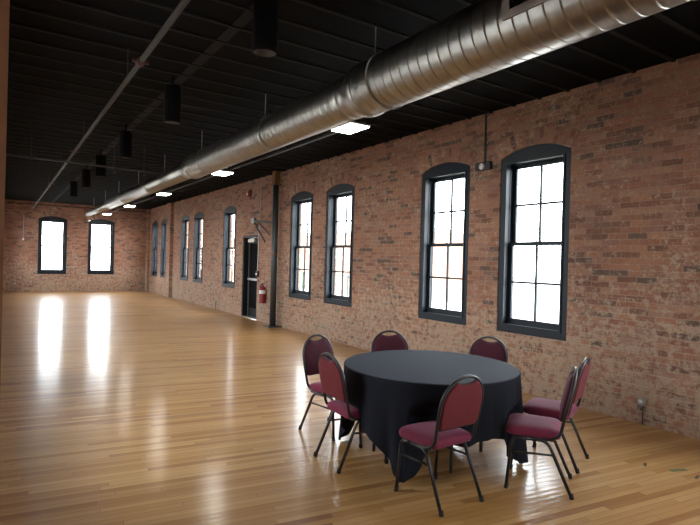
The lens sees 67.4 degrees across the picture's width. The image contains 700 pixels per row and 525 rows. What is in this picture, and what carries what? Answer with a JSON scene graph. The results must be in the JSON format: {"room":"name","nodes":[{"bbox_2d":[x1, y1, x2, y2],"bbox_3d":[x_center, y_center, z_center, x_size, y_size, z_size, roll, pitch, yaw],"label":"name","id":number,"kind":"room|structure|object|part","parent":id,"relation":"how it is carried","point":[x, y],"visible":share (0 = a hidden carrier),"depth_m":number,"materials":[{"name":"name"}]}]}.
{"room":"event hall","nodes":[
{"label":"event hall","id":0,"kind":"room"},
{"bbox_2d":[5,199,146,291],"bbox_3d":[-11.739,-0.490,22.751,5.626,4.068,0.300,1,0,-34],"label":"wall","id":1,"kind":"structure","parent":0,"point":[130,227],"depth_m":22.51,"materials":[{"name":"brick"}]},
{"bbox_2d":[3,202,7,291],"bbox_3d":[-13.880,-0.608,21.061,0.186,3.600,0.140,1,0,-34],"label":"trim","id":2,"kind":"structure","parent":1,"relation":"attached to","point":[6,203],"depth_m":21.03,"materials":[{"name":"brick"}]},
{"bbox_2d":[36,211,70,273],"bbox_3d":[-12.553,-0.838,22.151,1.309,2.646,0.226,1,0,-34],"label":"window","id":3,"kind":"structure","parent":1,"relation":"in","point":[50,215],"depth_m":22.11,"materials":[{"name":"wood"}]},
{"bbox_3d":[-12.577,-0.162,22.161,0.860,1.100,0.034,1,0,-34],"label":"sash","id":4,"kind":"part","parent":3,"relation":"part of","materials":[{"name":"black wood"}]},
{"bbox_3d":[-12.577,-1.220,22.201,0.860,1.085,0.034,1,0,-34],"label":"sash","id":5,"kind":"part","parent":3,"relation":"part of","materials":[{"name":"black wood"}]},
{"bbox_3d":[-12.502,-0.686,22.069,0.896,2.173,0.020,1,0,-34],"label":"moulding","id":6,"kind":"part","parent":3,"relation":"part of","materials":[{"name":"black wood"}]},
{"bbox_2d":[7,202,146,212],"bbox_3d":[-11.604,-2.365,22.591,5.595,0.025,0.050,1,0,-34],"label":"trim","id":7,"kind":"structure","parent":1,"relation":"attached to","point":[7,202],"depth_m":22.30,"materials":[{"name":"brown wood"}]},
{"bbox_2d":[86,214,117,274],"bbox_3d":[-10.997,-0.800,23.186,1.309,2.646,0.226,1,0,-34],"label":"window","id":8,"kind":"structure","parent":1,"relation":"in","point":[99,218],"depth_m":23.17,"materials":[{"name":"wood"}]},
{"bbox_3d":[-11.020,-0.123,23.197,0.860,1.100,0.034,1,0,-34],"label":"sash","id":9,"kind":"part","parent":8,"relation":"part of","materials":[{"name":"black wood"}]},
{"bbox_3d":[-10.946,-0.647,23.104,0.896,2.173,0.020,1,0,-34],"label":"moulding","id":10,"kind":"part","parent":8,"relation":"part of","materials":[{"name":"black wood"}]},
{"bbox_3d":[-11.021,-1.181,23.237,0.860,1.085,0.034,1,0,-34],"label":"sash","id":11,"kind":"part","parent":8,"relation":"part of","materials":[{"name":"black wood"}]},
{"bbox_2d":[0,291,699,524],"bbox_3d":[-3.989,1.644,9.573,7.230,0.300,30.300,1,0,-34],"label":"floor","id":12,"kind":"structure","parent":0,"point":[117,407],"depth_m":4.58,"materials":[{"name":"brown wood"}]},
{"bbox_2d":[263,171,281,327],"bbox_3d":[-1.816,-0.322,12.597,0.335,3.728,0.340,1,0,-34],"label":"steel column","id":13,"kind":"structure","parent":12,"relation":"on","point":[275,174],"depth_m":12.54,"materials":[{"name":"metal"}]},
{"bbox_3d":[-1.866,1.530,12.603,0.335,0.022,0.340,1,0,-34],"label":"plate","id":14,"kind":"part","parent":13,"relation":"part of","materials":[{"name":"metal"}]},
{"bbox_2d":[298,334,336,440],"bbox_3d":[-0.173,1.163,5.038,0.489,0.900,0.424,2,0,42],"label":"banquet chair","id":15,"kind":"object","parent":12,"relation":"on","point":[312,349],"visible":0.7,"depth_m":5.03,"materials":[{"name":"red fabric"}]},
{"bbox_3d":[-0.356,1.409,4.942,0.329,0.391,0.030,2,0,40],"label":"leg","id":16,"kind":"part","parent":15,"relation":"part of","materials":[{"name":"black metal"}]},
{"bbox_3d":[-0.251,0.972,5.111,0.267,0.522,0.422,2,0,42],"label":"frame","id":17,"kind":"part","parent":15,"relation":"part of","materials":[{"name":"black metal"}]},
{"bbox_3d":[-0.135,1.180,5.003,0.384,0.078,0.410,2,0,42],"label":"seat","id":18,"kind":"part","parent":15,"relation":"part of","materials":[{"name":"red fabric"}]},
{"bbox_3d":[-0.304,0.917,5.160,0.108,0.324,0.380,2,0,42],"label":"backrest","id":19,"kind":"part","parent":15,"relation":"part of","materials":[{"name":"red fabric"}]},
{"bbox_3d":[-0.183,1.412,4.789,0.031,0.387,0.145,1,0,-44],"label":"leg","id":20,"kind":"part","parent":15,"relation":"part of","materials":[{"name":"black metal"}]},
{"bbox_2d":[313,352,387,473],"bbox_3d":[0.013,1.171,4.303,0.489,0.900,0.424,1,0,-31],"label":"banquet chair","id":21,"kind":"object","parent":12,"relation":"on","point":[332,377],"visible":0.8,"depth_m":4.17,"materials":[{"name":"red fabric"}]},
{"bbox_3d":[-0.148,1.416,4.432,0.329,0.391,0.030,1,0,-29],"label":"leg","id":22,"kind":"part","parent":21,"relation":"part of","materials":[{"name":"black metal"}]},
{"bbox_3d":[-0.157,0.924,4.197,0.070,0.312,0.367,1,0,-31],"label":"panel","id":23,"kind":"part","parent":21,"relation":"part of","materials":[{"name":"red fabric"}]},
{"bbox_3d":[-0.139,0.924,4.208,0.108,0.324,0.380,1,0,-31],"label":"backrest","id":24,"kind":"part","parent":21,"relation":"part of","materials":[{"name":"red fabric"}]},
{"bbox_3d":[-0.077,0.980,4.245,0.267,0.522,0.422,1,0,-31],"label":"frame","id":25,"kind":"part","parent":21,"relation":"part of","materials":[{"name":"black metal"}]},
{"bbox_3d":[0.058,1.187,4.330,0.384,0.078,0.410,1,0,-31],"label":"seat","id":26,"kind":"part","parent":21,"relation":"part of","materials":[{"name":"red fabric"}]},
{"bbox_3d":[0.046,1.422,4.107,0.329,0.391,0.030,1,0,-33],"label":"leg","id":27,"kind":"part","parent":21,"relation":"part of","materials":[{"name":"black metal"}]},
{"bbox_3d":[0.051,1.419,4.549,0.145,0.387,0.031,1,0,-35],"label":"leg","id":28,"kind":"part","parent":21,"relation":"part of","materials":[{"name":"black metal"}]},
{"bbox_2d":[371,330,408,351],"bbox_3d":[0.470,1.179,5.426,0.424,0.900,0.489,1,0,-15],"label":"banquet chair","id":29,"kind":"object","parent":12,"relation":"on","point":[381,342],"visible":0.41,"depth_m":5.59,"materials":[{"name":"red fabric"}]},
{"bbox_3d":[0.429,0.935,5.604,0.380,0.324,0.108,1,0,-15],"label":"backrest","id":30,"kind":"part","parent":29,"relation":"part of","materials":[{"name":"red fabric"}]},
{"bbox_2d":[372,442,482,472],"bbox_3d":[0.683,1.260,4.547,1.474,0.748,1.474,2,0,36],"label":"round table","id":31,"kind":"object","parent":12,"relation":"on","point":[480,443],"visible":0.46,"depth_m":4.09,"materials":[{"name":"brown wood"}]},
{"bbox_2d":[338,350,527,482],"bbox_3d":[0.679,1.250,4.545,1.523,0.734,1.524,1,0,-34],"label":"tablecloth","id":32,"kind":"object","parent":31,"relation":"on","point":[392,390],"visible":0.88,"depth_m":4.00,"materials":[{"name":"black fabric"}]},
{"bbox_3d":[0.795,1.278,4.092,0.027,0.722,0.028,2,0,36],"label":"leg","id":33,"kind":"part","parent":31,"relation":"part of","materials":[{"name":"metal"}]},
{"bbox_3d":[1.151,1.286,4.575,0.027,0.722,0.028,2,0,36],"label":"leg","id":34,"kind":"part","parent":31,"relation":"part of","materials":[{"name":"metal"}]},
{"bbox_2d":[394,374,483,516],"bbox_3d":[0.630,1.189,3.674,0.424,0.900,0.489,1,0,-36],"label":"banquet chair","id":35,"kind":"object","parent":12,"relation":"on","point":[460,405],"visible":1,"depth_m":3.54,"materials":[{"name":"burgundy upholstery"},{"name":"black metal"}]},
{"bbox_3d":[0.375,1.431,3.697,0.031,0.387,0.145,1,0,-40],"label":"leg","id":36,"kind":"part","parent":35,"relation":"part of","materials":[{"name":"black metal"}]},
{"bbox_3d":[0.507,1.437,3.508,0.036,0.391,0.328,1,0,-36],"label":"leg","id":37,"kind":"part","parent":35,"relation":"part of","materials":[{"name":"black metal"}]},
{"bbox_3d":[0.599,1.204,3.716,0.410,0.078,0.384,1,0,-36],"label":"seat","id":38,"kind":"part","parent":35,"relation":"part of","materials":[{"name":"red fabric"}]},
{"bbox_3d":[0.679,1.438,3.918,0.031,0.387,0.145,1,0,-32],"label":"leg","id":39,"kind":"part","parent":35,"relation":"part of","materials":[{"name":"black metal"}]},
{"bbox_3d":[0.700,1.002,3.583,0.422,0.522,0.267,1,0,-36],"label":"frame","id":40,"kind":"part","parent":35,"relation":"part of","materials":[{"name":"black metal"}]},
{"bbox_3d":[0.748,0.951,3.519,0.392,0.336,0.083,1,0,-36],"label":"edge trim","id":41,"kind":"part","parent":35,"relation":"part of","materials":[{"name":"black metal"}]},
{"bbox_3d":[0.744,0.950,3.524,0.380,0.324,0.108,1,0,-36],"label":"backrest","id":42,"kind":"part","parent":35,"relation":"part of","materials":[{"name":"red fabric"}]},
{"bbox_3d":[0.757,0.951,3.506,0.367,0.312,0.070,1,0,-36],"label":"panel","id":43,"kind":"part","parent":35,"relation":"part of","materials":[{"name":"red fabric"}]},
{"bbox_3d":[0.815,1.444,3.732,0.030,0.391,0.329,1,0,-38],"label":"leg","id":44,"kind":"part","parent":35,"relation":"part of","materials":[{"name":"black metal"}]},
{"bbox_2d":[469,336,507,362],"bbox_3d":[1.279,1.202,5.214,0.424,0.900,0.489,2,0,40],"label":"banquet chair","id":45,"kind":"object","parent":12,"relation":"on","point":[497,350],"visible":0.4,"depth_m":5.33,"materials":[{"name":"red fabric"}]},
{"bbox_2d":[504,366,577,499],"bbox_3d":[1.434,1.210,3.942,0.489,0.900,0.424,2,0,22],"label":"banquet chair","id":46,"kind":"object","parent":12,"relation":"on","point":[543,429],"visible":1,"depth_m":3.80,"materials":[{"name":"burgundy upholstery"},{"name":"black metal"}]},
{"bbox_3d":[1.343,1.455,4.178,0.145,0.387,0.031,2,0,25],"label":"leg","id":47,"kind":"part","parent":46,"relation":"part of","materials":[{"name":"black metal"}]},
{"bbox_3d":[1.204,1.452,3.826,0.144,0.387,0.034,2,0,22],"label":"leg","id":48,"kind":"part","parent":46,"relation":"part of","materials":[{"name":"black metal"}]},
{"bbox_3d":[1.384,1.224,3.962,0.384,0.078,0.410,2,0,22],"label":"seat","id":49,"kind":"part","parent":46,"relation":"part of","materials":[{"name":"red fabric"}]},
{"bbox_3d":[1.418,1.460,3.741,0.328,0.391,0.036,2,0,22],"label":"leg","id":50,"kind":"part","parent":46,"relation":"part of","materials":[{"name":"black metal"}]},
{"bbox_3d":[1.542,1.024,3.901,0.267,0.522,0.422,2,0,22],"label":"frame","id":51,"kind":"part","parent":46,"relation":"part of","materials":[{"name":"black metal"}]},
{"bbox_3d":[1.558,1.463,4.095,0.329,0.391,0.030,2,0,20],"label":"leg","id":52,"kind":"part","parent":46,"relation":"part of","materials":[{"name":"black metal"}]},
{"bbox_3d":[1.611,0.972,3.874,0.108,0.324,0.380,2,0,22],"label":"backrest","id":53,"kind":"part","parent":46,"relation":"part of","materials":[{"name":"red fabric"}]},
{"bbox_2d":[523,357,589,473],"bbox_3d":[1.742,1.216,4.435,0.489,0.900,0.424,2,0,35],"label":"banquet chair","id":54,"kind":"object","parent":12,"relation":"on","point":[545,407],"visible":0.74,"depth_m":4.33,"materials":[{"name":"burgundy upholstery"},{"name":"black metal"}]},
{"bbox_3d":[1.698,1.231,4.465,0.384,0.078,0.410,2,0,35],"label":"seat","id":55,"kind":"part","parent":54,"relation":"part of","materials":[{"name":"red fabric"}]},
{"bbox_3d":[1.682,1.466,4.242,0.329,0.391,0.030,2,0,37],"label":"leg","id":56,"kind":"part","parent":54,"relation":"part of","materials":[{"name":"black metal"}]},
{"bbox_3d":[1.838,1.030,4.372,0.267,0.522,0.422,2,0,35],"label":"frame","id":57,"kind":"part","parent":54,"relation":"part of","materials":[{"name":"black metal"}]},
{"bbox_3d":[1.897,1.470,4.554,0.329,0.391,0.030,2,0,33],"label":"leg","id":58,"kind":"part","parent":54,"relation":"part of","materials":[{"name":"black metal"}]},
{"bbox_3d":[1.900,0.979,4.330,0.108,0.324,0.380,2,0,35],"label":"backrest","id":59,"kind":"part","parent":54,"relation":"part of","materials":[{"name":"red fabric"}]},
{"bbox_3d":[1.917,0.979,4.317,0.070,0.312,0.367,2,0,35],"label":"panel","id":60,"kind":"part","parent":54,"relation":"part of","materials":[{"name":"red fabric"}]},
{"bbox_2d":[669,468,687,471],"bbox_3d":[2.668,1.688,4.268,0.160,0.002,0.040,1,0,-14],"label":"scrap","id":61,"kind":"object","parent":12,"relation":"on","point":[683,469],"visible":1,"depth_m":4.26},
{"bbox_2d":[5,0,699,208],"bbox_3d":[-3.881,-2.379,9.560,7.230,0.288,30.300,1,0,-34],"label":"ceiling","id":62,"kind":"structure","parent":0,"point":[67,59],"depth_m":6.03,"materials":[{"name":"black wood"}]},
{"bbox_2d":[70,177,77,196],"bbox_3d":[-7.682,-2.107,14.605,0.192,0.570,0.192,1,0,-34],"label":"pendant light","id":63,"kind":"object","parent":62,"relation":"hanging from","point":[73,184],"visible":0.98,"depth_m":14.53,"materials":[{"name":"black metal"}]},
{"bbox_2d":[6,132,160,175],"bbox_3d":[-4.863,-2.052,9.755,2.616,0.660,0.060,1,0,-34],"label":"pipe","id":64,"kind":"object","parent":62,"relation":"hanging from","point":[29,157],"visible":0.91,"depth_m":9.73,"materials":[{"name":"grey metal"}]},
{"bbox_2d":[81,165,90,187],"bbox_3d":[-6.271,-2.063,12.482,0.192,0.570,0.192,1,0,-34],"label":"pendant light","id":65,"kind":"object","parent":62,"relation":"hanging from","point":[86,173],"visible":0.98,"depth_m":12.40,"materials":[{"name":"black metal"}]},
{"bbox_2d":[95,150,105,176],"bbox_3d":[-5.053,-2.025,10.650,0.192,0.570,0.192,1,0,-34],"label":"pendant light","id":66,"kind":"object","parent":62,"relation":"hanging from","point":[100,159],"visible":0.93,"depth_m":10.57,"materials":[{"name":"black metal"}]},
{"bbox_2d":[32,0,190,208],"bbox_3d":[-4.727,-2.155,9.063,0.140,0.502,30.200,1,0,-34],"label":"pipe","id":67,"kind":"object","parent":62,"relation":"hanging from","point":[140,61],"visible":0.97,"depth_m":5.13,"materials":[{"name":"grey metal"}]},
{"bbox_2d":[119,124,131,158],"bbox_3d":[-3.642,-1.980,8.527,0.192,0.570,0.192,1,0,-34],"label":"pendant light","id":68,"kind":"object","parent":62,"relation":"hanging from","point":[125,137],"visible":0.98,"depth_m":8.45,"materials":[{"name":"black metal"}]},
{"bbox_2d":[156,189,171,195],"bbox_3d":[-5.066,-2.116,14.302,0.300,0.530,0.470,1,0,-34],"label":"ceiling light","id":69,"kind":"object","parent":62,"relation":"hanging from","point":[158,193],"visible":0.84,"depth_m":14.19,"materials":[{"name":"white plastic"}]},
{"bbox_2d":[164,76,181,124],"bbox_3d":[-2.092,-1.931,6.195,0.192,0.570,0.192,1,0,-34],"label":"pendant light","id":70,"kind":"object","parent":62,"relation":"hanging from","point":[172,92],"visible":0.98,"depth_m":6.12,"materials":[{"name":"black metal"}]},
{"bbox_2d":[211,170,233,175],"bbox_3d":[-2.547,-2.037,10.514,0.300,0.530,0.470,1,0,-34],"label":"ceiling light","id":71,"kind":"object","parent":62,"relation":"hanging from","point":[220,172],"visible":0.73,"depth_m":10.42,"materials":[{"name":"white plastic"}]},
{"bbox_2d":[109,121,366,212],"bbox_3d":[-5.034,-2.098,14.444,0.040,0.364,18.900,1,0,-34],"label":"strut","id":72,"kind":"object","parent":62,"relation":"attached to","point":[333,132],"visible":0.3,"depth_m":9.21,"materials":[{"name":"metal"}]},
{"bbox_2d":[252,0,278,57],"bbox_3d":[-0.647,-1.886,4.022,0.192,0.570,0.192,1,0,-34],"label":"pendant light","id":73,"kind":"object","parent":62,"relation":"hanging from","point":[265,12],"visible":1,"depth_m":3.94,"materials":[{"name":"black metal"}]},
{"bbox_2d":[331,121,370,133],"bbox_3d":[0.010,-1.956,6.667,0.300,0.530,0.470,1,0,-34],"label":"ceiling light","id":74,"kind":"object","parent":62,"relation":"hanging from","point":[351,127],"visible":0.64,"depth_m":6.58,"materials":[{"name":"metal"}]},
{"bbox_2d":[85,0,695,216],"bbox_3d":[-2.845,-1.903,9.598,0.531,0.808,28.400,1,0,-34],"label":"spiral duct","id":75,"kind":"object","parent":62,"relation":"hanging from","point":[485,37],"visible":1,"depth_m":4.09,"materials":[{"name":"metal"}]},
{"bbox_2d":[501,0,548,20],"bbox_3d":[1.504,-1.669,2.646,0.080,0.259,1.800,1,0,-34],"label":"grille","id":76,"kind":"object","parent":75,"relation":"attached to","point":[511,10],"depth_m":3.28,"materials":[{"name":"silver metal"}]},
{"bbox_2d":[149,53,699,439],"bbox_3d":[-0.804,-0.162,11.652,0.300,4.068,30.900,1,0,-34],"label":"wall","id":77,"kind":"structure","parent":0,"point":[633,291],"depth_m":6.23,"materials":[{"name":"brick"}]},
{"bbox_2d":[145,209,150,290],"bbox_3d":[-9.251,-0.558,24.002,0.100,3.730,0.370,1,0,-34],"label":"trim","id":78,"kind":"structure","parent":77,"relation":"attached to","point":[148,215],"depth_m":23.86,"materials":[{"name":"brick"}]},
{"bbox_2d":[152,216,158,275],"bbox_3d":[-8.497,-0.733,23.159,0.226,2.646,1.309,1,0,-34],"label":"window","id":79,"kind":"structure","parent":77,"relation":"in","point":[155,224],"depth_m":23.49,"materials":[{"name":"wood"}]},
{"bbox_2d":[160,214,166,276],"bbox_3d":[-7.628,-0.705,21.852,0.226,2.646,1.309,1,0,-34],"label":"window","id":80,"kind":"structure","parent":77,"relation":"in","point":[164,216],"depth_m":22.18,"materials":[{"name":"wood"}]},
{"bbox_3d":[-7.638,-0.028,21.860,0.034,1.100,0.860,1,0,-34],"label":"sash","id":81,"kind":"part","parent":80,"relation":"part of","materials":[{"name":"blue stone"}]},
{"bbox_2d":[165,203,173,297],"bbox_3d":[-7.173,-0.493,20.850,0.130,3.730,0.560,1,0,-34],"label":"trim","id":82,"kind":"structure","parent":77,"relation":"attached to","point":[170,206],"depth_m":20.65,"materials":[{"name":"brick"}]},
{"bbox_2d":[180,209,190,280],"bbox_3d":[-6.006,-0.654,19.413,0.226,2.646,1.309,1,0,-34],"label":"window","id":83,"kind":"structure","parent":77,"relation":"in","point":[186,218],"depth_m":19.73,"materials":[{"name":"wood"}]},
{"bbox_3d":[-6.093,-0.506,19.358,0.020,2.173,0.896,1,0,-34],"label":"moulding","id":84,"kind":"part","parent":83,"relation":"part of","materials":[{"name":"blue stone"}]},
{"bbox_3d":[-6.016,0.023,19.420,0.034,1.100,0.860,1,0,-34],"label":"sash","id":85,"kind":"part","parent":83,"relation":"part of","materials":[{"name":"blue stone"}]},
{"bbox_3d":[-5.945,-1.033,19.446,0.034,1.085,0.860,1,0,-34],"label":"sash","id":86,"kind":"part","parent":83,"relation":"part of","materials":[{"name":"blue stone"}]},
{"bbox_2d":[193,206,204,282],"bbox_3d":[-5.121,-0.626,18.080,0.226,2.646,1.309,1,0,-34],"label":"window","id":87,"kind":"structure","parent":77,"relation":"in","point":[199,216],"depth_m":18.40,"materials":[{"name":"wood"}]},
{"bbox_3d":[-5.131,0.051,18.088,0.034,1.100,0.860,1,0,-34],"label":"sash","id":88,"kind":"part","parent":87,"relation":"part of","materials":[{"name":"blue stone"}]},
{"bbox_3d":[-5.059,-1.005,18.113,0.034,1.085,0.860,1,0,-34],"label":"sash","id":89,"kind":"part","parent":87,"relation":"part of","materials":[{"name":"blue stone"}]},
{"bbox_2d":[222,198,237,288],"bbox_3d":[-3.499,-0.575,15.640,0.226,2.646,1.309,1,0,-34],"label":"window","id":90,"kind":"structure","parent":77,"relation":"in","point":[231,210],"depth_m":15.95,"materials":[{"name":"wood"}]},
{"bbox_3d":[-3.586,-0.427,15.586,0.020,2.173,0.896,1,0,-34],"label":"moulding","id":91,"kind":"part","parent":90,"relation":"part of","materials":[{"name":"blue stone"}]},
{"bbox_3d":[-3.509,0.102,15.648,0.034,1.100,0.860,1,0,-34],"label":"sash","id":92,"kind":"part","parent":90,"relation":"part of","materials":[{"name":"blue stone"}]},
{"bbox_3d":[-3.437,-0.954,15.674,0.034,1.085,0.860,1,0,-34],"label":"sash","id":93,"kind":"part","parent":90,"relation":"part of","materials":[{"name":"glass"}]},
{"bbox_2d":[246,189,251,197],"bbox_3d":[-2.769,-1.885,14.321,0.085,0.210,0.260,1,0,-34],"label":"fire alarm","id":94,"kind":"object","parent":77,"relation":"attached to","point":[248,193],"visible":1,"depth_m":14.30,"materials":[{"name":"red plastic"}]},
{"bbox_2d":[242,235,257,319],"bbox_3d":[-2.600,0.390,14.349,0.280,2.250,1.040,1,0,-34],"label":"door","id":95,"kind":"structure","parent":77,"relation":"in","point":[250,249],"depth_m":14.65,"materials":[{"name":"paint"}]},
{"bbox_3d":[-2.572,0.376,14.367,0.015,1.790,0.730,1,0,-34],"label":"panel","id":96,"kind":"part","parent":95,"relation":"part of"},
{"bbox_2d":[257,178,261,270],"bbox_3d":[-2.359,-0.992,13.718,0.034,2.431,0.132,1,0,-34],"label":"conduit","id":97,"kind":"object","parent":77,"relation":"attached to","point":[258,255],"visible":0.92,"depth_m":13.71,"materials":[{"name":"grey metal"}]},
{"bbox_2d":[251,218,271,241],"bbox_3d":[-2.202,-0.844,13.397,0.099,0.654,1.586,1,0,-31],"label":"wall bracket","id":98,"kind":"object","parent":77,"relation":"attached to","point":[253,220],"visible":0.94,"depth_m":13.59,"materials":[{"name":"metal"}]},
{"bbox_3d":[-2.199,-1.036,13.348,0.044,0.174,1.506,1,0,-31],"label":"arm","id":99,"kind":"part","parent":98,"relation":"part of","materials":[{"name":"metal"}]},
{"bbox_2d":[259,283,265,302],"bbox_3d":[-2.226,0.774,13.307,0.189,0.510,0.168,2,0,2],"label":"fire extinguisher","id":100,"kind":"object","parent":77,"relation":"attached to","point":[262,290],"visible":1,"depth_m":13.25,"materials":[{"name":"red paint"}]},
{"bbox_2d":[289,181,315,300],"bbox_3d":[-1.025,-0.497,11.919,0.226,2.646,1.309,1,0,-34],"label":"window","id":101,"kind":"structure","parent":77,"relation":"in","point":[303,197],"depth_m":12.16,"materials":[{"name":"wood"}]},
{"bbox_3d":[-1.111,-0.349,11.864,0.020,2.173,0.896,1,0,-34],"label":"moulding","id":102,"kind":"part","parent":101,"relation":"part of","materials":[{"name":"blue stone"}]},
{"bbox_3d":[-1.035,0.180,11.926,0.034,1.100,0.860,1,0,-34],"label":"sash","id":103,"kind":"part","parent":101,"relation":"part of","materials":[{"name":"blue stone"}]},
{"bbox_3d":[-0.963,-0.876,11.952,0.034,1.085,0.860,1,0,-34],"label":"sash","id":104,"kind":"part","parent":101,"relation":"part of","materials":[{"name":"clear glass"}]},
{"bbox_2d":[323,172,357,306],"bbox_3d":[-0.137,-0.469,10.582,0.226,2.646,1.309,1,0,-34],"label":"window","id":105,"kind":"structure","parent":77,"relation":"in","point":[340,190],"depth_m":10.76,"materials":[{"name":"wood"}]},
{"bbox_3d":[-0.223,-0.321,10.528,0.020,2.173,0.896,1,0,-34],"label":"moulding","id":106,"kind":"part","parent":105,"relation":"part of","materials":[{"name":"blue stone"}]},
{"bbox_3d":[-0.146,0.208,10.590,0.034,1.100,0.860,1,0,-34],"label":"sash","id":107,"kind":"part","parent":105,"relation":"part of","materials":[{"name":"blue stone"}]},
{"bbox_3d":[-0.075,-0.848,10.615,0.034,1.085,0.860,1,0,-34],"label":"sash","id":108,"kind":"part","parent":105,"relation":"part of","materials":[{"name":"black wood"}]},
{"bbox_2d":[417,147,476,324],"bbox_3d":[1.513,-0.417,8.101,0.226,2.646,1.309,1,0,-34],"label":"window","id":109,"kind":"structure","parent":77,"relation":"in","point":[451,171],"depth_m":8.17,"materials":[{"name":"wood"}]},
{"bbox_3d":[1.427,-0.269,8.046,0.020,2.173,0.896,1,0,-34],"label":"moulding","id":110,"kind":"part","parent":109,"relation":"part of","materials":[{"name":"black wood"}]},
{"bbox_3d":[1.503,0.260,8.108,0.034,1.100,0.860,1,0,-34],"label":"sash","id":111,"kind":"part","parent":109,"relation":"part of","materials":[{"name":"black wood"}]},
{"bbox_3d":[1.575,-0.796,8.134,0.034,1.085,0.860,1,0,-34],"label":"sash","id":112,"kind":"part","parent":109,"relation":"part of","materials":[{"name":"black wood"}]},
{"bbox_2d":[475,114,492,171],"bbox_3d":[1.868,-1.681,7.331,0.100,0.785,0.260,1,0,-34],"label":"emergency light","id":113,"kind":"object","parent":77,"relation":"attached to","point":[486,165],"visible":1,"depth_m":7.34,"materials":[{"name":"black plastic"}]},
{"bbox_2d":[494,126,580,340],"bbox_3d":[2.407,-0.389,6.756,0.226,2.646,1.309,1,0,-34],"label":"window","id":114,"kind":"structure","parent":77,"relation":"in","point":[541,155],"depth_m":6.78,"materials":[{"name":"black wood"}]},
{"bbox_3d":[2.321,-0.241,6.702,0.020,2.173,0.896,1,0,-34],"label":"moulding","id":115,"kind":"part","parent":114,"relation":"part of","materials":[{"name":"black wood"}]},
{"bbox_3d":[2.397,0.288,6.764,0.034,1.100,0.860,1,0,-34],"label":"sash","id":116,"kind":"part","parent":114,"relation":"part of","materials":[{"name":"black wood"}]},
{"bbox_3d":[2.469,-0.768,6.789,0.034,1.085,0.860,1,0,-34],"label":"sash","id":117,"kind":"part","parent":114,"relation":"part of","materials":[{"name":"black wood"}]},
{"bbox_2d":[637,398,645,424],"bbox_3d":[3.044,1.557,5.491,0.046,0.275,0.080,1,0,-34],"label":"outlet","id":118,"kind":"object","parent":77,"relation":"attached to","point":[641,401],"visible":1,"depth_m":5.48,"materials":[{"name":"grey metal"}]},
{"label":"outside","id":119,"kind":"structure","parent":0,"visible":0},
{"bbox_2d":[41,265,559,323],"bbox_3d":[-4.188,2.364,33.295,150.000,0.100,180.000,1,0,-34],"label":"ground","id":120,"kind":"structure","parent":119,"point":[523,294],"depth_m":37.57,"materials":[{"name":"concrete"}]},
{"bbox_2d":[300,272,348,295],"bbox_3d":[-0.355,1.391,13.845,0.044,2.172,6.244,1,0,-34],"label":"handrail","id":121,"kind":"object","parent":120,"relation":"on","point":[300,272],"visible":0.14,"depth_m":13.77,"materials":[{"name":"white metal"}]},
{"bbox_3d":[-0.079,1.411,13.428,0.041,2.150,0.041,1,0,-11],"label":"post","id":122,"kind":"part","parent":121,"relation":"part of","materials":[{"name":"paint"}]},
{"bbox_2d":[231,228,462,300],"bbox_3d":[-2.990,-0.143,53.255,10.200,4.850,40.200,1,0,-34],"label":"neighbouring building","id":123,"kind":"structure","parent":120,"relation":"on","point":[441,235],"depth_m":36.07,"materials":[{"name":"concrete"}]},
{"bbox_3d":[-7.536,-0.341,11.076,0.300,4.068,24.400,1,0,-34],"label":"wall","id":124,"kind":"structure","parent":0,"visible":0},
{"bbox_2d":[0,0,9,376],"bbox_3d":[-0.743,-0.258,0.918,0.240,3.730,0.040,1,0,-34],"label":"trim","id":125,"kind":"structure","parent":124,"relation":"attached to","point":[4,4],"depth_m":0.96,"materials":[{"name":"brown wood"}]}
]}

